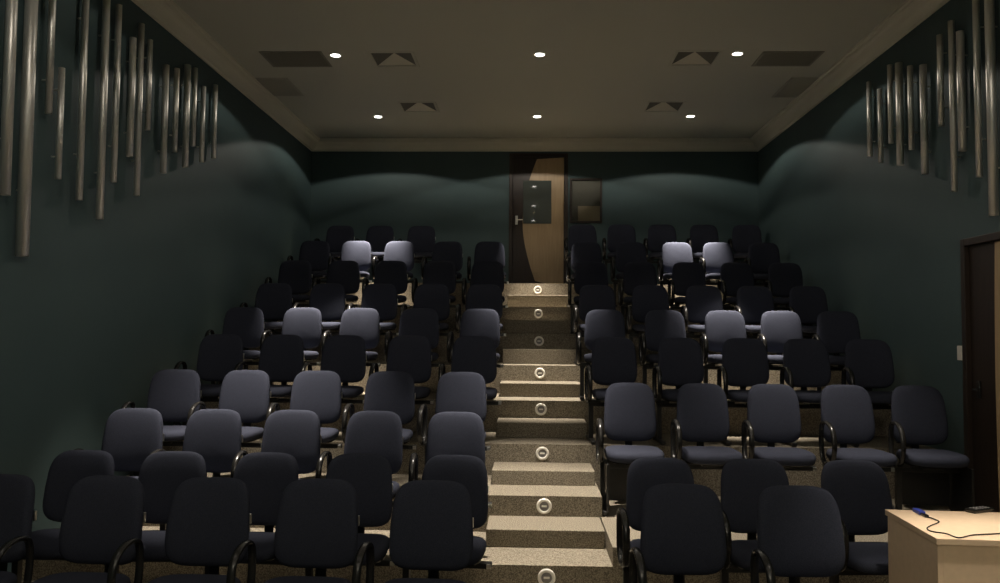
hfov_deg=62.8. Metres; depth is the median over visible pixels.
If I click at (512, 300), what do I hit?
stair step
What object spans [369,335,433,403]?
chair
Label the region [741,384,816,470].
chair
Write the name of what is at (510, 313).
tier
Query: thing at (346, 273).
chair
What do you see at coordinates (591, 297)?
chair
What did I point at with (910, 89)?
tube
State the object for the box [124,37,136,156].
tube
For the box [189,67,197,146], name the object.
tube
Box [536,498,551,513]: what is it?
step light
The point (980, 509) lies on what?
remote control
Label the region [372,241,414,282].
chair
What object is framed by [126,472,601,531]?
tier
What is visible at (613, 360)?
chair
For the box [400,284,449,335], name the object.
chair
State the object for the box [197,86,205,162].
tube
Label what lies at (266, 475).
chair
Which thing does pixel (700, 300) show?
chair
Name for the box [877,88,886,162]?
tube
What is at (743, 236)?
chair
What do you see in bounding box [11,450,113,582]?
chair
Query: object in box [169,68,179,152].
tube
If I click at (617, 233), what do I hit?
chair
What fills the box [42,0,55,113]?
tube
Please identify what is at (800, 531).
chair
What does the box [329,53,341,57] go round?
recessed light
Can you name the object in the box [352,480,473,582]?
chair
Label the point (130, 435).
chair
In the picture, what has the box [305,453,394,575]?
chair
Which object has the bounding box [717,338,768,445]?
chair
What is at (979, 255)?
door
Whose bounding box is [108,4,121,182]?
tube
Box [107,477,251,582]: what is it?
chair
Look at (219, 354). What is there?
chair
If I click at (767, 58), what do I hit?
ceiling vent
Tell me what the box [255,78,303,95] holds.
ceiling vent
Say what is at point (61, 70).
tube
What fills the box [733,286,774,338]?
chair
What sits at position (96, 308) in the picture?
wall
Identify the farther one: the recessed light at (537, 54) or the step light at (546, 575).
the recessed light at (537, 54)
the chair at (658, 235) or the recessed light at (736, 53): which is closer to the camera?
the recessed light at (736, 53)
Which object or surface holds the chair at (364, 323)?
on the tier at (511, 407)
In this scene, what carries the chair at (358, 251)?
on the tier at (510, 313)
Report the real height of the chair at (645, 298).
0.933 m
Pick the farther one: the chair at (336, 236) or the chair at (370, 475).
the chair at (336, 236)
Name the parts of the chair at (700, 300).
armrest, seat, backrest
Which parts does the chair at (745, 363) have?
armrest, seat, backrest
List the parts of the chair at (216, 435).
armrest, backrest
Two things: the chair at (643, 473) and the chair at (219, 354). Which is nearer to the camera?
the chair at (643, 473)
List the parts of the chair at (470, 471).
backrest, seat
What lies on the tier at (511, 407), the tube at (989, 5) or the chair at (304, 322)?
the chair at (304, 322)
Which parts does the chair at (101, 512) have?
armrest, seat, backrest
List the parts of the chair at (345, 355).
armrest, backrest, seat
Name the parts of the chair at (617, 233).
armrest, seat, backrest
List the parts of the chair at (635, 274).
armrest, seat, backrest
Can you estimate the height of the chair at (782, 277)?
0.933 m
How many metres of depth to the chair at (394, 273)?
10.56 m
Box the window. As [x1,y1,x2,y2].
[570,178,601,222]
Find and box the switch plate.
[957,346,961,359]
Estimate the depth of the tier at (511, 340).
10.04 m
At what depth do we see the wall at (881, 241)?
8.06 m
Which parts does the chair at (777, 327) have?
armrest, seat, backrest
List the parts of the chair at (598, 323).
armrest, seat, backrest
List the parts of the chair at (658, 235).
armrest, seat, backrest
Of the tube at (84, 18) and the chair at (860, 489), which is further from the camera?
the tube at (84, 18)
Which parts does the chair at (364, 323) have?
armrest, backrest, seat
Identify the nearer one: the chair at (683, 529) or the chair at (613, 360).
the chair at (683, 529)
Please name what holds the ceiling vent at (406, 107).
in the ceiling
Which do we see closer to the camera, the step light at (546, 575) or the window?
the step light at (546, 575)
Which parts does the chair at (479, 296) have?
armrest, backrest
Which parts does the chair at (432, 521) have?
armrest, seat, backrest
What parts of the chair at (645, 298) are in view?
armrest, seat, backrest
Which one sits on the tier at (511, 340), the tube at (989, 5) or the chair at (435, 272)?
the chair at (435, 272)
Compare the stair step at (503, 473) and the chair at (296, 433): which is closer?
the chair at (296, 433)
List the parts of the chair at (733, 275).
armrest, seat, backrest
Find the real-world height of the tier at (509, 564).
0.285 m
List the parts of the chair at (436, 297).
armrest, backrest, seat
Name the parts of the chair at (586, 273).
armrest, seat, backrest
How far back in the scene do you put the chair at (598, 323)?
8.64 m
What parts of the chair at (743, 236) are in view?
armrest, seat, backrest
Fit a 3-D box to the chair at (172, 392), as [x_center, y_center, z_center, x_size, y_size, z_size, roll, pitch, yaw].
[-2.770,1.122,6.779,0.566,0.933,0.606,1,-3,-5]
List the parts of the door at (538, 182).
handle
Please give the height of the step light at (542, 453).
0.120 m
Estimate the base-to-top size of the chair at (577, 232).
0.933 m
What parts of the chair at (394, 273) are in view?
armrest, backrest, seat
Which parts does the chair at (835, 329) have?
armrest, seat, backrest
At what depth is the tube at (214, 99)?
8.92 m
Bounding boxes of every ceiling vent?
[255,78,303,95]
[259,51,331,66]
[367,51,419,66]
[397,102,438,112]
[642,101,686,111]
[668,50,723,65]
[751,51,824,66]
[771,77,818,97]
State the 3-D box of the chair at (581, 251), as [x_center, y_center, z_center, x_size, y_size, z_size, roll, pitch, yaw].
[1.186,-0.244,11.219,0.566,0.933,0.606,0,-3,0]
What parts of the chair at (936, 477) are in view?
armrest, backrest, modesty panel, seat, panel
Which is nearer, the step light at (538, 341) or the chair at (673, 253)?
the step light at (538, 341)
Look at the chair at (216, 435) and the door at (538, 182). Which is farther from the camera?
the door at (538, 182)
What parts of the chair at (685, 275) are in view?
armrest, seat, backrest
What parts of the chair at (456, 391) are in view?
armrest, backrest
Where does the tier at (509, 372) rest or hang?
on the floor
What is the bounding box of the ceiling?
[173,0,905,137]
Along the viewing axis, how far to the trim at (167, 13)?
9.05 m
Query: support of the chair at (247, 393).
on the tier at (507, 500)
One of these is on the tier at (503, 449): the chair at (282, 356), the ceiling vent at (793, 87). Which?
the chair at (282, 356)
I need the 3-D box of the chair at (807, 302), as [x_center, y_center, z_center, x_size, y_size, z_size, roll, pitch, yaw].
[3.536,0.390,9.304,0.566,0.933,0.606,0,-3,6]
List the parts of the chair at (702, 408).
armrest, backrest, seat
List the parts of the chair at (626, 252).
armrest, seat, backrest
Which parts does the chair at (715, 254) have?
armrest, seat, backrest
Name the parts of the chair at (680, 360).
armrest, seat, backrest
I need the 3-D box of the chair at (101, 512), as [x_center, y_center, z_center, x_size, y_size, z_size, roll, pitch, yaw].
[-2.106,1.433,4.086,0.566,0.933,0.606,0,-3,4]
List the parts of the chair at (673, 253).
armrest, seat, backrest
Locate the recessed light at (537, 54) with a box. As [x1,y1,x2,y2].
[533,52,545,56]
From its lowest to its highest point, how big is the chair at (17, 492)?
0.933 m
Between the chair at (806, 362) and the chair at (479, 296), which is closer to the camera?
the chair at (806, 362)
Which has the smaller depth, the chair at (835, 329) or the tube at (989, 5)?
the tube at (989, 5)
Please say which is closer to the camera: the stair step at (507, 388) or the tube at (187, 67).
the tube at (187, 67)
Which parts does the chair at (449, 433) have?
armrest, backrest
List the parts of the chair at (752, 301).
armrest, seat, backrest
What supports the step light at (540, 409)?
attached to the tier at (511, 407)
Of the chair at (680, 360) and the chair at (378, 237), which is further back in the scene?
the chair at (378, 237)
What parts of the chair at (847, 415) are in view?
armrest, backrest, seat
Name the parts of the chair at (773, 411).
armrest, backrest, seat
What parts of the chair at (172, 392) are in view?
armrest, backrest, seat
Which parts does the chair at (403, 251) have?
armrest, backrest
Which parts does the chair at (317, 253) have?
backrest, seat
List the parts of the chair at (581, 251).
armrest, backrest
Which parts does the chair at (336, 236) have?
seat, backrest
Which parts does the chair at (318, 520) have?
armrest, seat, backrest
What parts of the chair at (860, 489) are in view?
armrest, backrest, seat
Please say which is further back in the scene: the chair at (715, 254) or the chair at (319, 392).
the chair at (715, 254)
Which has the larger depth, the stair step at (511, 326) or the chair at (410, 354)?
the stair step at (511, 326)
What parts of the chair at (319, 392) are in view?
armrest, backrest, seat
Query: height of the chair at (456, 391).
0.933 m
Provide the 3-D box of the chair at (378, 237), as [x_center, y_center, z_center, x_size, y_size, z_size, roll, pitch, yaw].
[-1.853,-0.569,12.243,0.566,0.900,0.606,0,-3,4]
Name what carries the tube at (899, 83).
attached to the wall at (881, 241)
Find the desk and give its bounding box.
[885,509,999,582]
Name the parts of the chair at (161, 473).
seat, backrest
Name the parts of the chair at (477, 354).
armrest, backrest, seat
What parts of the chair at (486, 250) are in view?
armrest, backrest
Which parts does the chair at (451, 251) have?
armrest, backrest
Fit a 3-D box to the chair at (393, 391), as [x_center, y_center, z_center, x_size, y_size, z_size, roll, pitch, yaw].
[-0.957,1.133,6.716,0.566,0.933,0.606,0,-3,3]
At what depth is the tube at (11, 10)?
5.38 m
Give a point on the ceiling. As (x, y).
(604, 60)
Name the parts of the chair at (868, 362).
armrest, backrest, seat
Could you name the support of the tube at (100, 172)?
attached to the wall at (96, 308)
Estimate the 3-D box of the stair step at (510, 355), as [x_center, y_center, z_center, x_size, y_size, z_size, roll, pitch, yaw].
[0.469,0.773,9.802,0.860,0.169,0.450,0,-3,2]
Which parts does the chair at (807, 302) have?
armrest, backrest, seat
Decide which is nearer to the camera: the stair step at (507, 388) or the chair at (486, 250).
the stair step at (507, 388)
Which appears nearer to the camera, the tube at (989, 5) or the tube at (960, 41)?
the tube at (989, 5)
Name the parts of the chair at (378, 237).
seat, backrest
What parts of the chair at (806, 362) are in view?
armrest, backrest, seat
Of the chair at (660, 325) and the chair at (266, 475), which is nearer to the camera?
the chair at (266, 475)
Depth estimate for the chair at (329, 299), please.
9.66 m
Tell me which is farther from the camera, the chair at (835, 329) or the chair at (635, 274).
the chair at (635, 274)
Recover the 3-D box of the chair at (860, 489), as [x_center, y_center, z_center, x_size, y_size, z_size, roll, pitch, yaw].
[2.176,1.504,4.835,0.566,0.933,0.606,1,-3,-2]
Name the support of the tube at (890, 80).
attached to the wall at (881, 241)
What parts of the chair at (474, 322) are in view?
armrest, backrest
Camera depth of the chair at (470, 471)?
5.10 m
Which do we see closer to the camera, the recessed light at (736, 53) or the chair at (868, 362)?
the chair at (868, 362)
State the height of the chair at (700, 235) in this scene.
0.933 m
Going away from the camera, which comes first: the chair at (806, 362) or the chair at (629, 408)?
the chair at (629, 408)
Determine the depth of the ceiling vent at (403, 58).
9.27 m
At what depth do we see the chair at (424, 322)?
8.71 m
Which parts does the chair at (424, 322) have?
armrest, backrest, seat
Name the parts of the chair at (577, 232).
armrest, backrest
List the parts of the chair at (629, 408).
armrest, panel, modesty panel, backrest, seat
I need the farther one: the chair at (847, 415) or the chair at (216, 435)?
the chair at (847, 415)
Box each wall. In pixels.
[0,0,311,571]
[310,152,758,283]
[758,0,999,454]
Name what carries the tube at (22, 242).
attached to the wall at (96, 308)
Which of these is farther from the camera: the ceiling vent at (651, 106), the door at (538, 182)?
the door at (538, 182)
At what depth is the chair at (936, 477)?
6.64 m
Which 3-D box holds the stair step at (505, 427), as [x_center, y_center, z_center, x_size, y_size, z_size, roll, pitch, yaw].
[0.402,1.325,7.973,0.860,0.141,0.450,0,-3,2]
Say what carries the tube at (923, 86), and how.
attached to the wall at (881, 241)
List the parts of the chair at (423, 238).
backrest, seat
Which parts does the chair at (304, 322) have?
armrest, backrest, seat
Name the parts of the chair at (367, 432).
armrest, backrest, seat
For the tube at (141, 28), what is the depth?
7.19 m
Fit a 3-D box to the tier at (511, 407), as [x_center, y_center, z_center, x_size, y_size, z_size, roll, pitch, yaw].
[0.343,1.631,8.636,7.085,1.031,0.900,0,-3,2]
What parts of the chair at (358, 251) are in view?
armrest, backrest, seat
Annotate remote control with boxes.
[965,506,993,513]
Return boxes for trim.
[131,0,319,150]
[312,138,757,151]
[750,0,949,150]
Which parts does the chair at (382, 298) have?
armrest, backrest, seat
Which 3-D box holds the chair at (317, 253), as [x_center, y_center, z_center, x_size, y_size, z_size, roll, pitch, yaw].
[-2.620,-0.267,11.352,0.566,0.933,0.606,1,-3,-3]
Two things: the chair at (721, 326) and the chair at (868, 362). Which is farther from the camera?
the chair at (721, 326)
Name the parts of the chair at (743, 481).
armrest, seat, backrest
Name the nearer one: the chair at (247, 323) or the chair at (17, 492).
the chair at (17, 492)
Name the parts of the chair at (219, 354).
armrest, seat, backrest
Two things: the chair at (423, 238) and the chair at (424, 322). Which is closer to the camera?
the chair at (424, 322)
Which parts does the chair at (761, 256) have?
armrest, seat, backrest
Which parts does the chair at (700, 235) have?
armrest, seat, backrest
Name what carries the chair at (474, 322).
on the tier at (511, 407)
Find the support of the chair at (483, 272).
on the tier at (511, 340)
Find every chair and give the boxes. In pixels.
[0,474,36,582]
[0,475,145,582]
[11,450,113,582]
[74,408,163,478]
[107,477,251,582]
[117,451,205,572]
[121,369,201,475]
[150,409,242,529]
[174,334,243,425]
[187,370,270,476]
[204,307,264,383]
[205,452,298,573]
[226,478,359,582]
[230,410,321,530]
[234,334,304,425]
[239,283,292,360]
[260,307,322,384]
[265,260,311,321]
[265,370,341,447]
[287,241,329,282]
[293,283,345,361]
[301,335,366,403]
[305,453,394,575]
[312,260,360,306]
[314,226,354,279]
[315,411,403,506]
[321,308,380,365]
[328,241,371,282]
[341,371,416,449]
[347,284,398,335]
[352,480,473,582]
[354,226,393,279]
[362,261,409,306]
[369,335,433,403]
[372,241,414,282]
[384,308,439,366]
[389,455,491,577]
[398,226,435,262]
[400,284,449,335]
[408,412,491,507]
[411,261,455,307]
[417,372,490,466]
[421,241,462,283]
[438,336,501,404]
[447,309,503,367]
[455,284,505,335]
[462,261,507,310]
[467,241,508,283]
[564,224,602,283]
[566,242,601,306]
[568,262,607,333]
[573,285,615,365]
[577,310,625,400]
[585,337,636,444]
[596,382,664,516]
[602,224,635,266]
[610,242,646,306]
[616,457,693,582]
[618,262,656,331]
[626,285,668,341]
[629,484,726,582]
[639,310,685,384]
[643,225,676,263]
[652,338,703,445]
[657,242,692,286]
[668,262,705,309]
[670,383,742,469]
[680,286,722,337]
[686,225,718,263]
[699,242,733,284]
[699,310,746,382]
[717,262,754,309]
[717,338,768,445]
[720,459,788,582]
[728,225,761,262]
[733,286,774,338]
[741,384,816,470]
[745,243,788,297]
[750,485,844,582]
[757,311,802,369]
[764,263,812,334]
[780,339,830,446]
[786,286,833,366]
[812,311,871,390]
[819,385,897,471]
[821,460,892,582]
[841,339,910,447]
[888,385,974,510]
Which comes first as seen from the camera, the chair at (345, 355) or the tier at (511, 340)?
the chair at (345, 355)
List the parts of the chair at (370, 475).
backrest, seat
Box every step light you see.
[534,286,541,293]
[534,309,542,317]
[534,336,543,345]
[535,368,544,378]
[535,403,546,414]
[536,447,548,459]
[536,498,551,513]
[538,568,555,582]
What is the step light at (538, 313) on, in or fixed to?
attached to the tier at (510, 313)
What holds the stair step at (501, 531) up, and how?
on the tier at (509, 564)
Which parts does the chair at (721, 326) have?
armrest, seat, backrest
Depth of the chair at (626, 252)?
11.37 m
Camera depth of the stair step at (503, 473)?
6.84 m
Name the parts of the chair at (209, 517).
armrest, seat, backrest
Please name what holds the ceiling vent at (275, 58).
in the ceiling
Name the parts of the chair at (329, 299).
armrest, backrest, seat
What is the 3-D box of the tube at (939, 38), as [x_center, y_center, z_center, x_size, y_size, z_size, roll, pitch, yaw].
[3.814,-1.821,7.066,0.081,0.796,0.052,0,-3,2]
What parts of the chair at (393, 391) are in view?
armrest, backrest, seat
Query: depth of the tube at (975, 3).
6.46 m
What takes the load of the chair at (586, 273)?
on the tier at (511, 340)
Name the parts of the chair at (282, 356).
armrest, backrest, seat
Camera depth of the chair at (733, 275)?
10.40 m
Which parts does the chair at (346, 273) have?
armrest, backrest, seat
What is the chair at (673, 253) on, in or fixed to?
on the tier at (510, 313)
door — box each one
[508,153,567,283]
[960,231,999,511]
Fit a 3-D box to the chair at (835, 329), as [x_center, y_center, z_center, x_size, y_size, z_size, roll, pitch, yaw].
[3.493,0.661,8.393,0.566,0.933,0.606,0,-3,10]
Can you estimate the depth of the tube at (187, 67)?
8.19 m
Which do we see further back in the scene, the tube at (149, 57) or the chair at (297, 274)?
the chair at (297, 274)
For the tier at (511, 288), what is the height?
2.425 m
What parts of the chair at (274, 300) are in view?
armrest, seat, backrest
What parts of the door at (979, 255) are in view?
handle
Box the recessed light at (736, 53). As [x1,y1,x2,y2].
[730,51,743,55]
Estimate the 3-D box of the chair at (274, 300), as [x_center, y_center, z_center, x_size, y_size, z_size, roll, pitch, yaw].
[-2.686,0.351,9.520,0.566,0.933,0.606,1,-3,-4]
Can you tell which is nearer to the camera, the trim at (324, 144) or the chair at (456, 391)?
the chair at (456, 391)
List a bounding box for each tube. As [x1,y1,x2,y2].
[0,0,17,195]
[15,0,37,256]
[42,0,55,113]
[51,67,64,179]
[73,0,89,200]
[94,0,110,218]
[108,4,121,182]
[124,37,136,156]
[131,23,144,195]
[142,39,152,130]
[158,64,168,173]
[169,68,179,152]
[180,64,190,167]
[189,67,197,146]
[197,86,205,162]
[209,84,217,158]
[866,81,874,156]
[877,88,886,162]
[887,64,895,143]
[895,62,905,165]
[907,65,917,149]
[919,64,930,174]
[936,34,947,126]
[948,20,960,191]
[956,30,968,151]
[972,0,985,177]
[984,0,999,215]
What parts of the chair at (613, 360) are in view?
armrest, seat, backrest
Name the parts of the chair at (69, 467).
seat, backrest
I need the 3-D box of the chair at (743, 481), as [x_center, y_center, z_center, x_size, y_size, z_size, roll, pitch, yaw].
[1.552,1.501,4.857,0.566,0.933,0.606,0,-3,2]
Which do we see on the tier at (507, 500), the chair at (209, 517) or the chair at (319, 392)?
the chair at (319, 392)
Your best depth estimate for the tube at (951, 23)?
6.84 m
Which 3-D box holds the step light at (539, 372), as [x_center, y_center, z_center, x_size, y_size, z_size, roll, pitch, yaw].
[0.444,0.909,9.113,0.120,0.120,0.014,0,-3,2]
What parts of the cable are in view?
cord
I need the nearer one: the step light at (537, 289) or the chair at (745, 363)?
the chair at (745, 363)
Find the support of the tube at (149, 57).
attached to the wall at (96, 308)
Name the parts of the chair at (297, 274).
armrest, backrest, seat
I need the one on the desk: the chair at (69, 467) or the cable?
the cable
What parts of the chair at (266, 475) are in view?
seat, backrest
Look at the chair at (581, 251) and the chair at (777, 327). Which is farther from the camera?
the chair at (581, 251)
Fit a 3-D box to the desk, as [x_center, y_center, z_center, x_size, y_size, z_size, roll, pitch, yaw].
[2.823,1.558,4.081,1.500,0.760,0.641,0,-3,5]
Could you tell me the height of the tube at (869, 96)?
0.786 m
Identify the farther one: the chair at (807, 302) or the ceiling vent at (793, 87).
the ceiling vent at (793, 87)
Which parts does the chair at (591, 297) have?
armrest, seat, backrest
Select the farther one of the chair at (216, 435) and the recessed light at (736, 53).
the recessed light at (736, 53)
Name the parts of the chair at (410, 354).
armrest, backrest, seat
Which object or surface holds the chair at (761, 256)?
on the tier at (510, 313)
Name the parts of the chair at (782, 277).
armrest, seat, backrest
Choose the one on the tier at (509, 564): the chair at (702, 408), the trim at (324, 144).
the chair at (702, 408)
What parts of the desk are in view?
panel, panel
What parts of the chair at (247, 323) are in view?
armrest, backrest, seat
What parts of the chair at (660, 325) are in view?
armrest, seat, backrest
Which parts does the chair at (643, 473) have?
armrest, seat, backrest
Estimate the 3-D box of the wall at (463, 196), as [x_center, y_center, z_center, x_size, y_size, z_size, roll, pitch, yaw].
[0.506,-0.017,12.982,7.085,4.760,0.150,0,-3,2]
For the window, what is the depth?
12.95 m
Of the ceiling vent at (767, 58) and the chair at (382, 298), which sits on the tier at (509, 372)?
the chair at (382, 298)
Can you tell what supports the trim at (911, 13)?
attached to the wall at (881, 241)
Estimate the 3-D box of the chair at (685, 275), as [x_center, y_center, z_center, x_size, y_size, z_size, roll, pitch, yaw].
[2.385,0.075,10.260,0.566,0.933,0.606,0,-3,2]
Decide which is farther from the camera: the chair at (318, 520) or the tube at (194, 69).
the tube at (194, 69)
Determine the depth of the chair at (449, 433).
5.96 m
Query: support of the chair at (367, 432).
on the tier at (509, 564)
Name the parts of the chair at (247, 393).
armrest, backrest, seat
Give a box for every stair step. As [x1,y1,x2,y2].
[486,516,604,548]
[492,462,594,485]
[496,418,586,437]
[500,381,579,397]
[503,348,575,363]
[505,320,569,333]
[507,295,567,306]
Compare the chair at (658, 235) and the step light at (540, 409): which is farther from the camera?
the chair at (658, 235)
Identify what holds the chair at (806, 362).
on the tier at (503, 449)
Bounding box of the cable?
[913,508,999,537]
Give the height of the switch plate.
0.120 m
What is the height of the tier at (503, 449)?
0.718 m
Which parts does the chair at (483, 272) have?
armrest, backrest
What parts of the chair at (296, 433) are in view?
armrest, backrest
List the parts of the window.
panel, blind panel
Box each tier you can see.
[22,496,949,582]
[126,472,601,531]
[162,430,934,498]
[200,392,890,435]
[218,360,848,393]
[249,331,782,363]
[277,306,785,334]
[298,282,779,307]
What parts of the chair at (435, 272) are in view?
armrest, backrest, seat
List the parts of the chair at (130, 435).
backrest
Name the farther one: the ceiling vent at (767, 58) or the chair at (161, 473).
the ceiling vent at (767, 58)
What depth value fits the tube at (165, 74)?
7.69 m
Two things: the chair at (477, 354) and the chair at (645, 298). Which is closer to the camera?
the chair at (477, 354)
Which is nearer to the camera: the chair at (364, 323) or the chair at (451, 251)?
the chair at (364, 323)
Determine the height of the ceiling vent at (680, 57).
0.089 m

